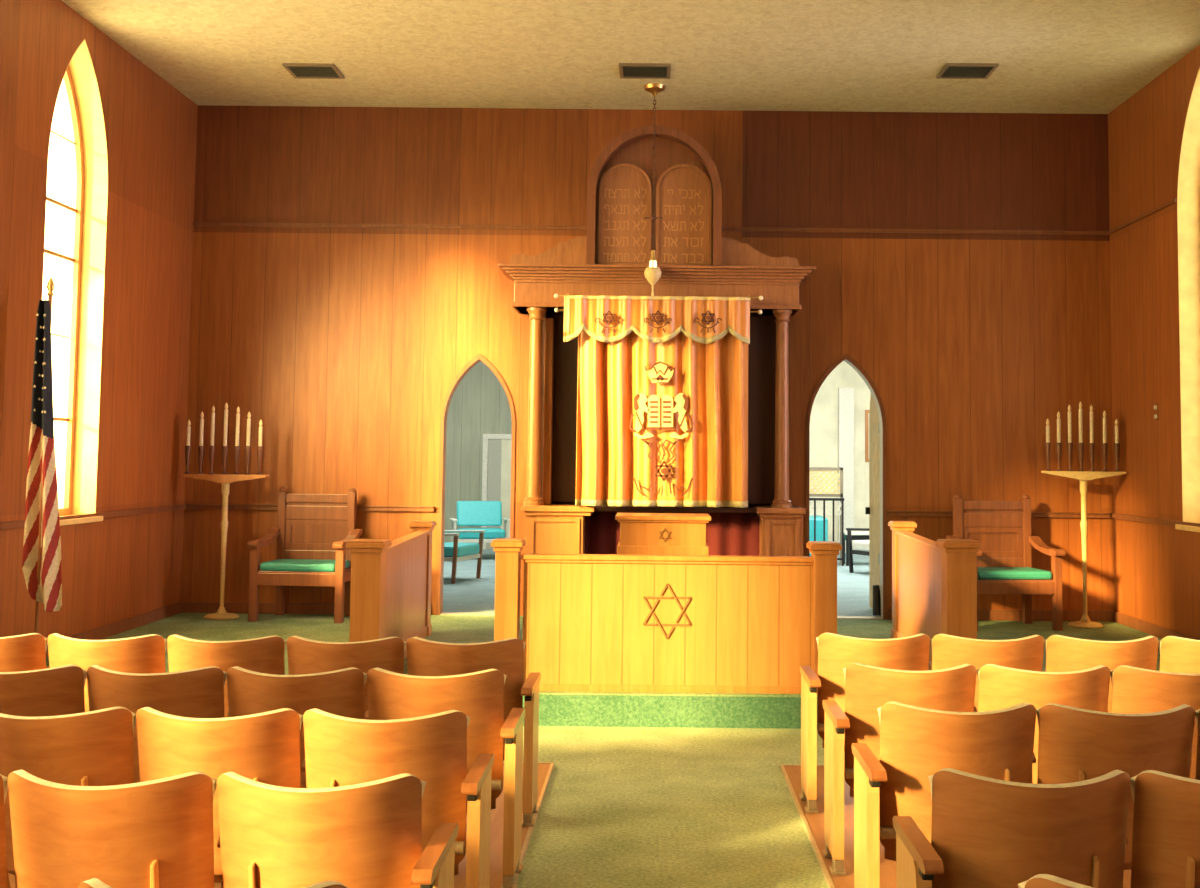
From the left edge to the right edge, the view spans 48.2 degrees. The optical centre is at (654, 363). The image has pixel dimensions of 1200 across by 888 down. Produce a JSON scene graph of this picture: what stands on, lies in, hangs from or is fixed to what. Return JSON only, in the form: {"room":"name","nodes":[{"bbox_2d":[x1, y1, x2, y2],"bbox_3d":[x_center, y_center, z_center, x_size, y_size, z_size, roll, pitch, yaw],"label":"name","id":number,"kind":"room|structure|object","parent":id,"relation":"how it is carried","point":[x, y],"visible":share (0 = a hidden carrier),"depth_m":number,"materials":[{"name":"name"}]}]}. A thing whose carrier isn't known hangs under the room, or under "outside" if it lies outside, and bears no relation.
{"room":"house of worship","nodes":[
{"label":"house of worship","id":0,"kind":"room"},
{"bbox_2d":[42,210,71,507],"bbox_3d":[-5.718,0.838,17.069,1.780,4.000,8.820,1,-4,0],"label":"window pane","id":1,"kind":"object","parent":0,"point":[57,222],"depth_m":12.75,"materials":[{"name":"glass"}]},
{"bbox_2d":[0,0,197,637],"bbox_3d":[-4.555,-0.522,4.133,0.280,5.130,17.180,1,-4,0],"label":"wall","id":2,"kind":"structure","parent":0,"point":[115,569],"depth_m":10.94,"materials":[{"name":"wood"}]},
{"bbox_2d":[42,39,107,525],"bbox_3d":[-4.529,-0.648,10.207,0.330,3.730,1.140,1,-4,0],"label":"window","id":3,"kind":"structure","parent":2,"relation":"in","point":[79,84],"depth_m":10.68,"materials":[{"name":"beige paint"}]},
{"bbox_2d":[0,504,185,529],"bbox_3d":[-4.412,0.750,4.045,0.030,0.050,17.180,1,-4,0],"label":"trim","id":4,"kind":"structure","parent":2,"relation":"attached to","point":[111,514],"depth_m":10.92,"materials":[{"name":"brown wood"}]},
{"bbox_2d":[46,602,181,656],"bbox_3d":[-4.427,1.777,3.963,0.020,0.287,17.160,1,-4,0],"label":"baseboard","id":5,"kind":"structure","parent":2,"relation":"attached to","point":[114,628],"depth_m":11.25,"materials":[{"name":"brown wood"}]},
{"bbox_2d":[8,726,1130,887],"bbox_3d":[-0.063,1.889,1.923,9.350,0.138,13.100,1,-4,0],"label":"floor","id":6,"kind":"structure","parent":0,"point":[622,807],"depth_m":6.35,"materials":[{"name":"green carpet"}]},
{"bbox_2d":[0,774,9,887],"bbox_3d":[-2.010,1.494,3.583,0.585,0.845,0.440,1,-4,0],"label":"seat","id":7,"kind":"object","parent":6,"relation":"on","point":[4,877],"visible":1,"depth_m":3.56,"materials":[{"name":"brown wood"}]},
{"bbox_2d":[0,633,47,671],"bbox_3d":[-3.108,1.669,6.237,0.585,0.845,0.440,1,-4,0],"label":"seat","id":8,"kind":"object","parent":6,"relation":"on","point":[25,652],"visible":0.27,"depth_m":6.14,"materials":[{"name":"brown wood"}]},
{"bbox_2d":[0,665,86,716],"bbox_3d":[-2.542,1.611,5.329,0.585,0.845,0.440,1,-4,0],"label":"seat","id":9,"kind":"object","parent":6,"relation":"on","point":[55,691],"visible":0.27,"depth_m":5.20,"materials":[{"name":"brown wood"}]},
{"bbox_2d":[0,706,135,874],"bbox_3d":[-2.015,1.556,4.471,0.585,0.845,0.440,1,-4,0],"label":"seat","id":10,"kind":"object","parent":6,"relation":"on","point":[92,748],"visible":0.41,"depth_m":4.33,"materials":[{"name":"brown wood"}]},
{"bbox_2d":[47,633,166,711],"bbox_3d":[-2.555,1.674,6.237,0.585,0.845,0.440,1,-4,0],"label":"seat","id":11,"kind":"object","parent":6,"relation":"on","point":[145,654],"visible":0.26,"depth_m":6.10,"materials":[{"name":"brown wood"}]},
{"bbox_2d":[7,770,216,887],"bbox_3d":[-1.458,1.499,3.583,0.585,0.845,0.440,1,-4,0],"label":"seat","id":12,"kind":"object","parent":6,"relation":"on","point":[158,833],"visible":0.98,"depth_m":3.45,"materials":[{"name":"brown wood"}]},
{"bbox_2d":[86,665,226,782],"bbox_3d":[-1.990,1.616,5.329,0.585,0.845,0.440,1,-4,0],"label":"seat","id":13,"kind":"object","parent":6,"relation":"on","point":[199,692],"visible":0.31,"depth_m":5.19,"materials":[{"name":"brown wood"}]},
{"bbox_2d":[78,878,347,887],"bbox_3d":[-0.862,1.441,2.673,0.641,0.845,0.475,1,-4,0],"label":"seat","id":14,"kind":"object","parent":6,"relation":"on","point":[94,882],"visible":1,"depth_m":2.62,"materials":[{"name":"brown wood"}]},
{"bbox_2d":[136,707,302,882],"bbox_3d":[-1.462,1.561,4.471,0.585,0.845,0.440,1,-4,0],"label":"seat","id":15,"kind":"object","parent":6,"relation":"on","point":[264,747],"visible":0.37,"depth_m":4.34,"materials":[{"name":"brown wood"}]},
{"bbox_2d":[167,634,286,717],"bbox_3d":[-2.002,1.679,6.237,0.585,0.845,0.440,1,-4,0],"label":"seat","id":16,"kind":"object","parent":6,"relation":"on","point":[266,655],"visible":0.2,"depth_m":6.10,"materials":[{"name":"brown wood"}]},
{"bbox_2d":[226,666,365,787],"bbox_3d":[-1.437,1.621,5.329,0.585,0.845,0.440,1,-4,0],"label":"seat","id":17,"kind":"object","parent":6,"relation":"on","point":[340,692],"visible":0.25,"depth_m":5.19,"materials":[{"name":"brown wood"}]},
{"bbox_2d":[217,772,458,887],"bbox_3d":[-0.877,1.504,3.566,0.641,0.845,0.475,1,-4,0],"label":"seat","id":18,"kind":"object","parent":6,"relation":"on","point":[367,834],"visible":1,"depth_m":3.45,"materials":[{"name":"brown wood"}]},
{"bbox_2d":[286,636,405,716],"bbox_3d":[-1.449,1.685,6.237,0.585,0.845,0.440,1,-4,0],"label":"seat","id":19,"kind":"object","parent":6,"relation":"on","point":[305,656],"visible":0.26,"depth_m":6.10,"materials":[{"name":"brown wood"}]},
{"bbox_2d":[302,708,493,887],"bbox_3d":[-0.881,1.566,4.454,0.641,0.845,0.475,1,-4,0],"label":"seat","id":20,"kind":"object","parent":6,"relation":"on","point":[339,750],"visible":0.56,"depth_m":4.36,"materials":[{"name":"brown wood"}]},
{"bbox_2d":[364,668,524,887],"bbox_3d":[-0.856,1.626,5.311,0.641,0.845,0.475,1,-4,0],"label":"seat","id":21,"kind":"object","parent":6,"relation":"on","point":[479,695],"visible":0.46,"depth_m":5.21,"materials":[{"name":"brown wood"}]},
{"bbox_2d":[406,637,540,826],"bbox_3d":[-0.868,1.689,6.219,0.641,0.845,0.475,1,-4,0],"label":"seat","id":22,"kind":"object","parent":6,"relation":"on","point":[425,657],"visible":0.4,"depth_m":6.12,"materials":[{"name":"brown wood"}]},
{"bbox_2d":[503,762,553,881],"bbox_3d":[-2.494,1.766,1.377,3.886,0.022,11.997,1,-4,0],"label":"trim","id":23,"kind":"structure","parent":6,"relation":"on","point":[540,800],"depth_m":6.30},
{"bbox_2d":[46,613,1161,696],"bbox_3d":[-0.068,2.385,10.500,8.750,0.305,4.081,1,-4,0],"label":"platform","id":24,"kind":"object","parent":6,"relation":"on","point":[319,627],"visible":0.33,"depth_m":11.53,"materials":[{"name":"green carpet"}]},
{"bbox_2d":[22,277,61,667],"bbox_3d":[-4.150,0.749,9.087,0.278,2.684,0.278,4,-5,-37],"label":"flag","id":25,"kind":"object","parent":24,"relation":"on","point":[41,558],"visible":0.98,"depth_m":9.03,"materials":[{"name":"multicoloured fabric"}]},
{"bbox_2d":[182,402,269,619],"bbox_3d":[-3.927,1.336,12.234,0.768,1.957,0.310,1,-4,0],"label":"candelabrum","id":26,"kind":"object","parent":24,"relation":"on","point":[225,479],"visible":1,"depth_m":12.25,"materials":[{"name":"paint"}]},
{"bbox_2d":[184,446,190,473],"bbox_3d":[-4.278,0.883,12.265,0.054,0.260,0.053,1,-4,0],"label":"candle holder","id":27,"kind":"object","parent":26,"relation":"on","point":[187,448],"depth_m":12.25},
{"bbox_2d":[197,446,203,473],"bbox_3d":[-4.159,0.884,12.265,0.054,0.260,0.053,1,-4,0],"label":"candle holder","id":28,"kind":"object","parent":26,"relation":"on","point":[200,448],"depth_m":12.25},
{"bbox_2d":[199,411,203,445],"bbox_3d":[-4.156,0.598,12.285,0.034,0.313,0.033,1,-4,0],"label":"candle","id":29,"kind":"object","parent":26,"relation":"on","point":[202,415],"depth_m":12.27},
{"bbox_2d":[208,446,214,473],"bbox_3d":[-4.058,0.885,12.265,0.054,0.260,0.053,1,-4,0],"label":"candle holder","id":30,"kind":"object","parent":26,"relation":"on","point":[211,448],"depth_m":12.25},
{"bbox_2d":[210,405,214,445],"bbox_3d":[-4.055,0.571,12.287,0.034,0.369,0.033,1,-4,0],"label":"candle","id":31,"kind":"object","parent":26,"relation":"on","point":[213,408],"depth_m":12.27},
{"bbox_2d":[221,446,227,473],"bbox_3d":[-3.939,0.886,12.265,0.054,0.260,0.053,1,-4,0],"label":"candle holder","id":32,"kind":"object","parent":26,"relation":"on","point":[224,448],"depth_m":12.25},
{"bbox_2d":[223,402,227,445],"bbox_3d":[-3.936,0.558,12.288,0.034,0.398,0.033,1,-4,0],"label":"candle","id":33,"kind":"object","parent":26,"relation":"on","point":[226,405],"depth_m":12.27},
{"bbox_2d":[182,474,269,482],"bbox_3d":[-3.924,1.055,12.254,0.768,0.078,0.110,1,-4,0],"label":"tray","id":34,"kind":"object","parent":26,"relation":"on","point":[219,478],"depth_m":12.20,"materials":[{"name":"brown wood"}]},
{"bbox_2d":[233,446,239,474],"bbox_3d":[-3.829,0.887,12.265,0.054,0.260,0.053,1,-4,0],"label":"candle holder","id":35,"kind":"object","parent":26,"relation":"on","point":[236,448],"depth_m":12.25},
{"bbox_2d":[235,406,239,445],"bbox_3d":[-3.826,0.577,12.287,0.034,0.362,0.033,1,-4,0],"label":"candle","id":36,"kind":"object","parent":26,"relation":"on","point":[238,409],"depth_m":12.27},
{"bbox_2d":[244,446,250,474],"bbox_3d":[-3.728,0.888,12.265,0.054,0.260,0.053,1,-4,0],"label":"candle holder","id":37,"kind":"object","parent":26,"relation":"on","point":[247,448],"depth_m":12.25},
{"bbox_2d":[256,446,262,474],"bbox_3d":[-3.618,0.889,12.265,0.054,0.260,0.053,1,-4,0],"label":"candle holder","id":38,"kind":"object","parent":26,"relation":"on","point":[259,448],"depth_m":12.25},
{"bbox_2d":[247,487,362,622],"bbox_3d":[-3.173,1.729,12.187,0.860,1.180,0.645,0,-4,4],"label":"carved armchair","id":39,"kind":"object","parent":24,"relation":"on","point":[312,532],"visible":0.94,"depth_m":12.43,"materials":[{"name":"brown wood"}]},
{"bbox_2d":[260,559,349,571],"bbox_3d":[-3.174,1.836,12.177,0.690,0.075,0.480,0,-4,4],"label":"seat cushion","id":40,"kind":"object","parent":39,"relation":"on","point":[278,565],"depth_m":11.95,"materials":[{"name":"teal fabric"}]},
{"bbox_2d":[346,539,391,641],"bbox_3d":[-1.857,1.615,8.657,0.246,0.940,0.236,1,-4,0],"label":"post","id":41,"kind":"object","parent":24,"relation":"on","point":[368,556],"visible":0.7,"depth_m":8.58,"materials":[{"name":"brown wood"}]},
{"bbox_2d":[384,530,429,658],"bbox_3d":[-1.874,1.738,9.922,0.100,0.870,2.346,1,-4,-2],"label":"partition panel","id":42,"kind":"object","parent":24,"relation":"on","point":[406,559],"visible":0.56,"depth_m":9.96,"materials":[{"name":"brown wood"}]},
{"bbox_2d":[408,521,436,635],"bbox_3d":[-1.951,1.790,11.176,0.206,0.940,0.206,1,-4,0],"label":"post","id":43,"kind":"object","parent":24,"relation":"on","point":[414,526],"visible":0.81,"depth_m":11.12,"materials":[{"name":"brown wood"}]},
{"bbox_2d":[491,538,525,640],"bbox_3d":[-0.948,1.611,8.603,0.202,0.958,0.226,1,-4,0],"label":"post","id":44,"kind":"object","parent":24,"relation":"on","point":[508,550],"visible":0.7,"depth_m":8.53,"materials":[{"name":"brown wood"}]},
{"bbox_2d":[497,125,815,555],"bbox_3d":[0.007,0.103,12.308,2.850,4.502,0.790,1,-4,0],"label":"torah ark","id":45,"kind":"object","parent":24,"relation":"on","point":[693,258],"visible":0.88,"depth_m":12.21,"materials":[{"name":"brown wood"}]},
{"bbox_2d":[554,294,762,313],"bbox_3d":[0.030,-0.527,12.010,1.865,0.159,0.212,1,-4,0],"label":"curtain rod","id":46,"kind":"object","parent":45,"relation":"attached to","point":[555,295],"visible":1,"depth_m":11.92,"materials":[{"name":"gold metal"}]},
{"bbox_2d":[563,295,749,343],"bbox_3d":[0.017,-0.387,11.878,1.655,0.415,0.065,1,-4,0],"label":"valance","id":47,"kind":"object","parent":46,"relation":"hanging from","point":[655,319],"visible":1,"depth_m":11.88,"materials":[{"name":"gold fabric"}]},
{"bbox_2d":[575,330,747,507],"bbox_3d":[0.070,0.349,11.900,1.526,1.834,0.185,1,-4,0],"label":"curtain","id":48,"kind":"object","parent":45,"relation":"on","point":[665,424],"visible":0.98,"depth_m":11.88,"materials":[{"name":"fabric"}]},
{"bbox_2d":[595,506,755,512],"bbox_3d":[0.195,1.336,12.297,1.694,0.040,0.480,1,-4,0],"label":"niche shelf","id":49,"kind":"object","parent":45,"relation":"attached to","point":[598,509],"depth_m":12.06,"materials":[{"name":"brown wood"}]},
{"bbox_2d":[615,513,710,554],"bbox_3d":[0.053,1.641,9.737,0.682,1.076,0.525,1,-4,0],"label":"lectern","id":50,"kind":"object","parent":24,"relation":"on","point":[640,533],"visible":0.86,"depth_m":9.53,"materials":[{"name":"brown wood"}]},
{"bbox_2d":[521,554,813,693],"bbox_3d":[0.076,1.669,8.605,1.872,0.862,0.120,1,-4,0],"label":"panel","id":51,"kind":"object","parent":24,"relation":"on","point":[592,622],"visible":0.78,"depth_m":8.57,"materials":[{"name":"brown wood"}]},
{"bbox_2d":[807,541,841,694],"bbox_3d":[1.086,1.631,8.603,0.202,0.958,0.226,1,-4,0],"label":"post","id":52,"kind":"object","parent":24,"relation":"on","point":[824,553],"visible":0.66,"depth_m":8.53,"materials":[{"name":"brown wood"}]},
{"bbox_2d":[888,521,916,638],"bbox_3d":[2.065,1.810,11.177,0.206,0.977,0.206,1,-4,0],"label":"post","id":53,"kind":"object","parent":24,"relation":"on","point":[910,526],"visible":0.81,"depth_m":11.12,"materials":[{"name":"brown wood"}]},
{"bbox_2d":[895,530,940,669],"bbox_3d":[1.984,1.757,9.923,0.100,0.907,2.346,0,-4,3],"label":"partition panel","id":54,"kind":"object","parent":24,"relation":"on","point":[918,557],"visible":0.44,"depth_m":9.99,"materials":[{"name":"brown wood"}]},
{"bbox_2d":[936,539,981,638],"bbox_3d":[1.964,1.633,8.659,0.246,0.977,0.236,1,-4,0],"label":"post","id":55,"kind":"object","parent":24,"relation":"on","point":[958,556],"visible":0.77,"depth_m":8.58,"materials":[{"name":"brown wood"}]},
{"bbox_2d":[946,494,1065,631],"bbox_3d":[3.144,1.780,12.050,0.860,1.180,0.645,1,-4,-8],"label":"carved armchair","id":56,"kind":"object","parent":24,"relation":"on","point":[1003,528],"visible":0.76,"depth_m":12.31,"materials":[{"name":"brown wood"}]},
{"bbox_2d":[978,567,1051,579],"bbox_3d":[3.143,1.887,12.040,0.690,0.075,0.480,1,-4,-8],"label":"seat cushion","id":57,"kind":"object","parent":56,"relation":"on","point":[984,573],"depth_m":11.82,"materials":[{"name":"teal fabric"}]},
{"bbox_2d":[1041,401,1125,627],"bbox_3d":[3.918,1.369,12.237,0.741,2.041,0.310,1,-4,0],"label":"candelabrum","id":58,"kind":"object","parent":24,"relation":"on","point":[1083,476],"visible":1,"depth_m":12.25,"materials":[{"name":"paint"}]},
{"bbox_2d":[1041,471,1125,479],"bbox_3d":[3.921,1.028,12.261,0.741,0.078,0.110,1,-4,0],"label":"tray","id":59,"kind":"object","parent":58,"relation":"on","point":[1077,475],"depth_m":12.21,"materials":[{"name":"paint"}]},
{"bbox_2d":[780,764,834,887],"bbox_3d":[2.502,1.813,1.377,3.621,0.022,11.997,1,-4,0],"label":"trim","id":60,"kind":"structure","parent":6,"relation":"on","point":[822,865],"depth_m":6.11,"materials":[{"name":"wood"}]},
{"bbox_2d":[799,632,930,812],"bbox_3d":[1.042,1.728,6.508,0.641,0.845,0.475,1,-4,0],"label":"seat","id":61,"kind":"object","parent":6,"relation":"on","point":[836,652],"visible":0.43,"depth_m":6.41,"materials":[{"name":"brown wood"}]},
{"bbox_2d":[822,663,976,874],"bbox_3d":[1.040,1.661,5.561,0.641,0.845,0.475,1,-4,0],"label":"seat","id":62,"kind":"object","parent":6,"relation":"on","point":[868,688],"visible":0.51,"depth_m":5.47,"materials":[{"name":"brown wood"}]},
{"bbox_2d":[851,701,1036,887],"bbox_3d":[1.037,1.600,4.683,0.641,0.845,0.475,1,-4,0],"label":"seat","id":63,"kind":"object","parent":6,"relation":"on","point":[916,743],"visible":0.66,"depth_m":4.59,"materials":[{"name":"brown wood"}]},
{"bbox_2d":[930,634,1044,711],"bbox_3d":[1.623,1.735,6.526,0.585,0.845,0.440,1,-4,0],"label":"seat","id":64,"kind":"object","parent":6,"relation":"on","point":[948,651],"visible":0.24,"depth_m":6.39,"materials":[{"name":"brown wood"}]},
{"bbox_2d":[892,768,1130,887],"bbox_3d":[1.011,1.530,3.685,0.641,0.845,0.475,1,-4,0],"label":"seat","id":65,"kind":"object","parent":6,"relation":"on","point":[986,832],"visible":0.97,"depth_m":3.57,"materials":[{"name":"brown wood"}]},
{"bbox_2d":[977,664,1110,783],"bbox_3d":[1.621,1.668,5.578,0.585,0.845,0.440,1,-4,0],"label":"seat","id":66,"kind":"object","parent":6,"relation":"on","point":[1000,687],"visible":0.24,"depth_m":5.44,"materials":[{"name":"brown wood"}]},
{"bbox_2d":[1018,874,1093,887],"bbox_3d":[1.006,1.465,2.758,0.641,0.845,0.475,1,-4,0],"label":"seat","id":67,"kind":"object","parent":6,"relation":"on","point":[1040,880],"visible":1,"depth_m":2.70,"materials":[{"name":"brown wood"}]},
{"bbox_2d":[1044,635,1158,712],"bbox_3d":[2.176,1.740,6.526,0.585,0.845,0.440,1,-4,0],"label":"seat","id":68,"kind":"object","parent":6,"relation":"on","point":[1063,653],"visible":0.21,"depth_m":6.39,"materials":[{"name":"brown wood"}]},
{"bbox_2d":[1036,703,1194,869],"bbox_3d":[1.617,1.607,4.700,0.585,0.845,0.440,1,-4,0],"label":"seat","id":69,"kind":"object","parent":6,"relation":"on","point":[1075,744],"visible":0.48,"depth_m":4.57,"materials":[{"name":"brown wood"}]},
{"bbox_2d":[1110,665,1199,778],"bbox_3d":[2.174,1.674,5.578,0.585,0.845,0.440,1,-4,0],"label":"seat","id":70,"kind":"object","parent":6,"relation":"on","point":[1135,690],"visible":0.27,"depth_m":5.44,"materials":[{"name":"brown wood"}]},
{"bbox_2d":[1131,770,1199,887],"bbox_3d":[1.592,1.537,3.703,0.585,0.845,0.440,1,-4,0],"label":"seat","id":71,"kind":"object","parent":6,"relation":"on","point":[1166,814],"visible":1,"depth_m":3.62,"materials":[{"name":"brown wood"}]},
{"bbox_2d":[1159,636,1199,672],"bbox_3d":[2.729,1.745,6.526,0.585,0.845,0.440,1,-4,0],"label":"seat","id":72,"kind":"object","parent":6,"relation":"on","point":[1177,654],"visible":0.3,"depth_m":6.43,"materials":[{"name":"brown wood"}]},
{"bbox_2d":[1195,709,1199,779],"bbox_3d":[2.171,1.612,4.700,0.585,0.845,0.440,1,-4,0],"label":"seat","id":73,"kind":"object","parent":6,"relation":"on","point":[1197,712],"visible":0.38,"depth_m":4.67,"materials":[{"name":"brown wood"}]},
{"bbox_2d":[62,0,1199,113],"bbox_3d":[-0.015,-3.105,4.417,9.550,0.150,17.380,1,-4,0],"label":"ceiling","id":74,"kind":"structure","parent":0,"point":[1052,56],"depth_m":10.96,"materials":[{"name":"paint"}]},
{"bbox_2d":[282,63,344,78],"bbox_3d":[-2.967,-2.542,11.657,0.440,0.029,0.400,1,-4,0],"label":"ceiling vent","id":75,"kind":"object","parent":74,"relation":"in","point":[297,70],"visible":1,"depth_m":11.62,"materials":[{"name":"metal"}]},
{"bbox_2d":[619,63,670,78],"bbox_3d":[-0.086,-2.521,11.561,0.440,0.029,0.400,1,-4,0],"label":"ceiling vent","id":76,"kind":"object","parent":74,"relation":"in","point":[627,70],"visible":1,"depth_m":11.52,"materials":[{"name":"metal"}]},
{"bbox_2d":[644,83,665,295],"bbox_3d":[-0.012,-1.544,12.007,0.200,1.904,0.200,1,-4,0],"label":"hanging lamp","id":77,"kind":"object","parent":74,"relation":"hanging from","point":[652,273],"visible":1,"depth_m":11.98,"materials":[{"name":"gold metal"}]},
{"bbox_2d":[936,63,998,78],"bbox_3d":[2.671,-2.501,11.469,0.440,0.029,0.400,1,-4,0],"label":"ceiling vent","id":78,"kind":"object","parent":74,"relation":"in","point":[950,70],"visible":1,"depth_m":11.43,"materials":[{"name":"metal"}]},
{"bbox_2d":[181,105,1114,618],"bbox_3d":[-0.046,0.126,12.777,9.550,5.130,0.150,1,-4,0],"label":"wall","id":79,"kind":"structure","parent":0,"point":[348,346],"depth_m":12.76,"materials":[{"name":"wood"}]},
{"bbox_2d":[436,354,515,615],"bbox_3d":[-1.680,1.148,12.709,0.713,2.480,0.182,1,-4,0],"label":"door frame","id":80,"kind":"structure","parent":79,"relation":"in","point":[443,419],"depth_m":12.65,"materials":[{"name":"brown wood"}]},
{"bbox_2d":[182,602,1113,621],"bbox_3d":[-0.067,2.325,12.538,8.750,0.100,0.020,1,-4,0],"label":"baseboard","id":81,"kind":"structure","parent":79,"relation":"attached to","point":[187,607],"depth_m":12.53,"materials":[{"name":"brown wood"}]},
{"bbox_2d":[186,504,1111,517],"bbox_3d":[-0.058,1.390,12.592,8.750,0.050,0.047,1,-4,0],"label":"trim","id":82,"kind":"structure","parent":79,"relation":"attached to","point":[188,506],"depth_m":12.58,"materials":[{"name":"brown wood"}]},
{"bbox_2d":[193,222,1108,234],"bbox_3d":[-0.033,-1.287,12.788,8.750,0.035,0.029,1,-4,0],"label":"trim","id":83,"kind":"structure","parent":79,"relation":"attached to","point":[241,224],"depth_m":12.78,"materials":[{"name":"brown wood"}]},
{"bbox_2d":[806,354,886,618],"bbox_3d":[1.809,1.189,13.057,0.778,2.514,0.878,1,-4,0],"label":"door","id":84,"kind":"structure","parent":79,"relation":"in","point":[877,509],"depth_m":12.70,"materials":[{"name":"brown wood"}]},
{"bbox_2d":[444,361,870,543],"bbox_3d":[-0.012,1.206,21.543,13.000,4.000,0.150,1,-4,0],"label":"wall","id":85,"kind":"structure","parent":0,"point":[479,405],"depth_m":21.47,"materials":[{"name":"paint"}]},
{"bbox_2d":[481,434,511,549],"bbox_3d":[-2.378,2.050,21.388,0.766,1.838,0.041,1,-4,0],"label":"door","id":86,"kind":"structure","parent":85,"relation":"in","point":[496,460],"depth_m":21.41,"materials":[{"name":"white paint"}]},
{"bbox_2d":[839,388,853,552],"bbox_3d":[3.055,1.706,21.395,0.240,2.630,0.080,1,-4,0],"label":"trim","id":87,"kind":"structure","parent":85,"relation":"attached to","point":[846,395],"depth_m":21.38,"materials":[{"name":"white paint"}]},
{"bbox_2d":[865,410,869,461],"bbox_3d":[3.463,1.164,21.456,0.195,0.831,0.035,1,-4,0],"label":"wall picture","id":88,"kind":"object","parent":85,"relation":"attached to","point":[867,412],"visible":0.44,"depth_m":21.44,"materials":[{"name":"brown wood"}]},
{"bbox_2d":[443,550,873,615],"bbox_3d":[-0.027,2.836,16.934,13.000,0.305,8.819,1,-4,0],"label":"floor","id":89,"kind":"structure","parent":0,"point":[470,593],"depth_m":15.31,"materials":[{"name":"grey carpet"}]},
{"bbox_2d":[444,530,484,583],"bbox_3d":[-2.568,2.190,16.093,0.782,0.824,0.850,-1,-4,15],"label":"lounge chair","id":90,"kind":"object","parent":89,"relation":"on","point":[454,552],"visible":0.48,"depth_m":15.90,"materials":[{"name":"teal plastic"}]},
{"bbox_2d":[444,542,478,556],"bbox_3d":[-2.510,2.233,16.074,0.620,0.130,0.660,-1,-4,15],"label":"seat cushion","id":91,"kind":"object","parent":90,"relation":"on","point":[463,549],"depth_m":15.90,"materials":[{"name":"teal fabric"}]},
{"bbox_2d":[450,501,509,542],"bbox_3d":[-2.542,2.429,19.506,0.850,0.824,0.782,1,-4,-12],"label":"lounge chair","id":92,"kind":"object","parent":89,"relation":"on","point":[468,513],"visible":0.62,"depth_m":19.68,"materials":[{"name":"teal plastic"}]},
{"bbox_2d":[456,501,501,525],"bbox_3d":[-2.595,2.215,19.776,0.660,0.360,0.240,1,-4,-12],"label":"cushion","id":93,"kind":"object","parent":92,"relation":"on","point":[468,513],"depth_m":19.72,"materials":[{"name":"teal fabric"}]},
{"bbox_2d":[457,528,504,538],"bbox_3d":[-2.530,2.468,19.444,0.660,0.130,0.620,1,-4,-12],"label":"seat cushion","id":94,"kind":"object","parent":92,"relation":"on","point":[490,533],"depth_m":19.17,"materials":[{"name":"teal fabric"}]},
{"bbox_2d":[809,515,827,555],"bbox_3d":[2.210,2.637,20.417,0.773,0.620,0.700,1,-4,0],"label":"chair","id":95,"kind":"object","parent":89,"relation":"on","point":[819,519],"visible":0.2,"depth_m":20.08,"materials":[{"name":"teal plastic"}]},
{"bbox_2d":[809,467,843,564],"bbox_3d":[2.240,2.154,18.897,0.838,1.372,0.040,1,-4,0],"label":"divider","id":96,"kind":"object","parent":89,"relation":"on","point":[840,469],"visible":0.58,"depth_m":18.92,"materials":[{"name":"beige paint"}]},
{"bbox_2d":[809,498,843,565],"bbox_3d":[2.194,2.359,18.763,0.912,0.944,0.030,1,-4,0],"label":"iron railing","id":97,"kind":"object","parent":89,"relation":"on","point":[814,499],"visible":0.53,"depth_m":18.78,"materials":[{"name":"black metal"}]},
{"bbox_2d":[844,531,868,565],"bbox_3d":[2.976,2.626,18.990,0.631,0.458,0.450,1,-4,0],"label":"side table","id":98,"kind":"object","parent":89,"relation":"on","point":[856,535],"visible":0.31,"depth_m":18.79,"materials":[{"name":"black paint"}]},
{"bbox_2d":[846,528,868,572],"bbox_3d":[3.065,2.342,17.497,0.782,0.824,0.850,3,-5,-30],"label":"lounge chair","id":99,"kind":"object","parent":89,"relation":"on","point":[860,547],"visible":0.27,"depth_m":17.59,"materials":[{"name":"black metal"}]},
{"bbox_2d":[852,540,868,551],"bbox_3d":[3.012,2.383,17.463,0.620,0.130,0.660,3,-5,-30],"label":"seat cushion","id":100,"kind":"object","parent":99,"relation":"on","point":[857,545],"depth_m":17.45,"materials":[{"name":"white fabric"}]},
{"bbox_2d":[523,695,817,728],"bbox_3d":[-0.066,2.224,8.460,8.750,0.243,0.012,1,-4,0],"label":"platform riser","id":101,"kind":"structure","parent":0,"point":[554,710],"depth_m":8.46,"materials":[{"name":"green carpet"}]},
{"bbox_2d":[1108,45,1199,638],"bbox_3d":[4.474,-0.435,4.133,0.280,5.130,17.180,1,-4,0],"label":"wall","id":102,"kind":"structure","parent":0,"point":[1157,567],"depth_m":11.72,"materials":[{"name":"wood"}]},
{"bbox_2d":[1108,198,1176,234],"bbox_3d":[4.339,-1.843,4.232,0.018,0.036,17.180,1,-4,0],"label":"trim","id":103,"kind":"structure","parent":102,"relation":"attached to","point":[1174,200],"depth_m":11.87,"materials":[{"name":"brown wood"}]},
{"bbox_2d":[1111,513,1199,526],"bbox_3d":[4.307,0.834,4.045,0.030,0.050,17.180,1,-4,0],"label":"trim","id":104,"kind":"structure","parent":102,"relation":"attached to","point":[1150,520],"depth_m":11.57,"materials":[{"name":"brown wood"}]},
{"bbox_2d":[1114,611,1199,639],"bbox_3d":[4.302,1.861,3.963,0.020,0.287,17.160,1,-4,0],"label":"baseboard","id":105,"kind":"structure","parent":102,"relation":"attached to","point":[1155,630],"depth_m":11.69,"materials":[{"name":"brown wood"}]},
{"bbox_2d":[1175,67,1199,532],"bbox_3d":[4.450,-0.537,10.556,0.330,3.730,1.140,1,-4,0],"label":"window","id":106,"kind":"structure","parent":102,"relation":"in","point":[1188,193],"depth_m":11.06,"materials":[{"name":"glass"}]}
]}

